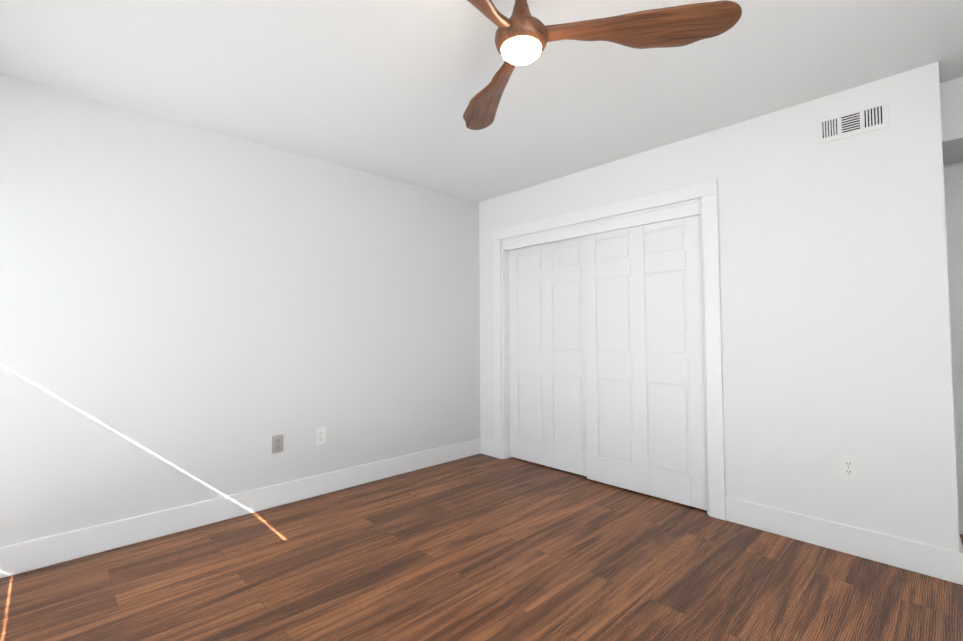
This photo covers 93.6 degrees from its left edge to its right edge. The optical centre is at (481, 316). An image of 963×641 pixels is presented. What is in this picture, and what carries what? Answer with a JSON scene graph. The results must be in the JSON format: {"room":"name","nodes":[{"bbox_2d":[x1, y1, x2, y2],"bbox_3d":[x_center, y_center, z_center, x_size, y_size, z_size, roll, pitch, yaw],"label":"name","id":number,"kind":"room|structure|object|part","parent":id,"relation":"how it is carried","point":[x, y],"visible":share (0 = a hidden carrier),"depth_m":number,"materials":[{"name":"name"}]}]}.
{"room":"empty bedroom","nodes":[
{"label":"empty bedroom","id":0,"kind":"room"},
{"bbox_2d":[0,74,480,546],"bbox_3d":[-1.364,0.062,3.202,5.360,2.440,0.120,2,-3,-44],"label":"wall","id":1,"kind":"structure","parent":0,"point":[190,314],"depth_m":2.77,"materials":[{"name":"grey paint"}]},
{"bbox_2d":[0,438,483,577],"bbox_3d":[-1.580,1.199,2.851,4.370,0.145,0.020,2,-3,-44],"label":"baseboard","id":2,"kind":"structure","parent":1,"relation":"attached to","point":[17,558],"depth_m":2.74,"materials":[{"name":"paint"}]},
{"bbox_2d":[272,434,282,452],"bbox_3d":[-1.380,0.863,3.064,0.072,0.116,0.010,2,-3,-44],"label":"electrical outlet","id":3,"kind":"object","parent":1,"relation":"attached to","point":[277,443],"visible":1,"depth_m":3.06,"materials":[{"name":"plastic"}]},
{"bbox_2d":[316,427,325,444],"bbox_3d":[-1.163,0.866,3.272,0.072,0.116,0.010,2,-3,-44],"label":"electrical outlet","id":4,"kind":"object","parent":1,"relation":"attached to","point":[320,435],"visible":1,"depth_m":3.27,"materials":[{"name":"white plastic"}]},
{"bbox_2d":[0,453,962,640],"bbox_3d":[2.398,1.274,2.693,10.300,0.060,6.400,2,-3,-44],"label":"floor","id":5,"kind":"structure","parent":0,"point":[480,547],"depth_m":2.13,"materials":[{"name":"brown wood"}]},
{"bbox_2d":[0,0,962,201],"bbox_3d":[2.385,-1.234,2.784,10.300,0.080,6.400,2,-3,-44],"label":"ceiling","id":6,"kind":"structure","parent":0,"point":[390,89],"depth_m":2.21,"materials":[{"name":"paint"}]},
{"bbox_2d":[463,0,741,129],"bbox_3d":[0.034,-1.060,1.501,1.153,0.335,1.189,2,-3,-44],"label":"ceiling fan","id":7,"kind":"object","parent":6,"relation":"hanging from","point":[523,36],"visible":1,"depth_m":1.52,"materials":[{"name":"brown wood"}]},
{"bbox_3d":[-0.079,-0.973,1.260,0.165,0.045,0.660,-2,-3,41],"label":"blade","id":8,"kind":"part","parent":7,"relation":"part of","materials":[{"name":"brown wood"}]},
{"bbox_3d":[0.027,-0.949,1.929,0.165,0.045,0.660,0,-2,-11],"label":"blade","id":9,"kind":"part","parent":7,"relation":"part of","materials":[{"name":"brown wood"}]},
{"bbox_3d":[0.513,-0.966,1.536,0.660,0.045,0.165,-1,-2,11],"label":"blade","id":10,"kind":"part","parent":7,"relation":"part of","materials":[{"name":"brown wood"}]},
{"bbox_2d":[479,72,922,542],"bbox_3d":[1.088,0.054,3.347,0.120,2.440,3.064,2,-3,-44],"label":"wall","id":11,"kind":"structure","parent":0,"point":[818,338],"depth_m":2.52,"materials":[{"name":"white paint"}]},
{"bbox_2d":[508,236,586,475],"bbox_3d":[0.583,0.298,3.909,0.034,1.975,0.904,2,-3,-44],"label":"slider","id":12,"kind":"object","parent":11,"relation":"attached to","point":[547,377],"visible":0.79,"depth_m":3.89,"materials":[{"name":"white paint"}]},
{"bbox_2d":[503,201,699,250],"bbox_3d":[0.846,-0.680,3.610,0.096,0.085,1.763,2,-3,-44],"label":"trim","id":13,"kind":"structure","parent":11,"relation":"attached to","point":[672,213],"depth_m":3.41,"materials":[{"name":"paint"}]},
{"bbox_2d":[493,179,725,519],"bbox_3d":[0.858,0.272,3.581,0.120,2.025,1.799,2,-3,-44],"label":"door frame","id":14,"kind":"structure","parent":11,"relation":"attached to","point":[505,353],"depth_m":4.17,"materials":[{"name":"paint"}]},
{"bbox_2d":[584,215,706,509],"bbox_3d":[1.144,0.271,3.263,0.034,1.975,0.904,2,-3,-44],"label":"slider","id":15,"kind":"object","parent":11,"relation":"attached to","point":[645,396],"visible":0.79,"depth_m":3.21,"materials":[{"name":"white paint"}]},
{"bbox_2d":[725,496,962,584],"bbox_3d":[1.852,1.165,2.420,0.020,0.145,1.007,2,-3,-44],"label":"baseboard","id":16,"kind":"structure","parent":11,"relation":"attached to","point":[946,564],"depth_m":2.34,"materials":[{"name":"paint"}]},
{"bbox_2d":[840,455,857,480],"bbox_3d":[1.918,0.791,2.364,0.010,0.116,0.072,2,-3,-44],"label":"outlet","id":17,"kind":"object","parent":11,"relation":"attached to","point":[848,467],"visible":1,"depth_m":2.36,"materials":[{"name":"white plastic"}]},
{"bbox_2d":[816,99,889,144],"bbox_3d":[1.951,-1.021,2.386,0.007,0.140,0.300,2,-3,-44],"label":"air vent","id":18,"kind":"object","parent":11,"relation":"in","point":[860,120],"visible":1,"depth_m":2.38,"materials":[{"name":"white metal"}]},
{"bbox_2d":[904,61,959,551],"bbox_3d":[2.442,0.015,2.476,0.120,2.440,0.879,-2,-3,43],"label":"wall","id":19,"kind":"structure","parent":0,"point":[940,523],"depth_m":2.16,"materials":[{"name":"white paint"}]},
{"bbox_2d":[959,535,962,549],"bbox_3d":[2.450,1.158,2.337,0.719,0.145,0.059,2,-3,-44],"label":"baseboard","id":20,"kind":"structure","parent":19,"relation":"attached to","point":[960,543],"depth_m":2.14,"materials":[{"name":"paint"}]},
{"bbox_2d":[940,77,962,164],"bbox_3d":[2.956,-1.068,2.083,0.476,0.310,1.208,2,-3,-44],"label":"wall","id":21,"kind":"structure","parent":0,"point":[951,97],"depth_m":2.32,"materials":[{"name":"white paint"}]},
{"bbox_2d":[943,162,962,182],"bbox_3d":[3.168,0.003,2.260,0.120,2.440,1.234,2,-3,-44],"label":"wall","id":22,"kind":"structure","parent":0,"point":[953,164],"depth_m":2.64,"materials":[{"name":"white paint"}]},
{"bbox_2d":[943,164,962,533],"bbox_3d":[3.086,0.171,2.326,0.140,2.110,1.003,2,-3,-44],"label":"door frame","id":23,"kind":"structure","parent":22,"relation":"attached to","point":[953,177],"depth_m":2.60,"materials":[{"name":"paint"}]}
]}

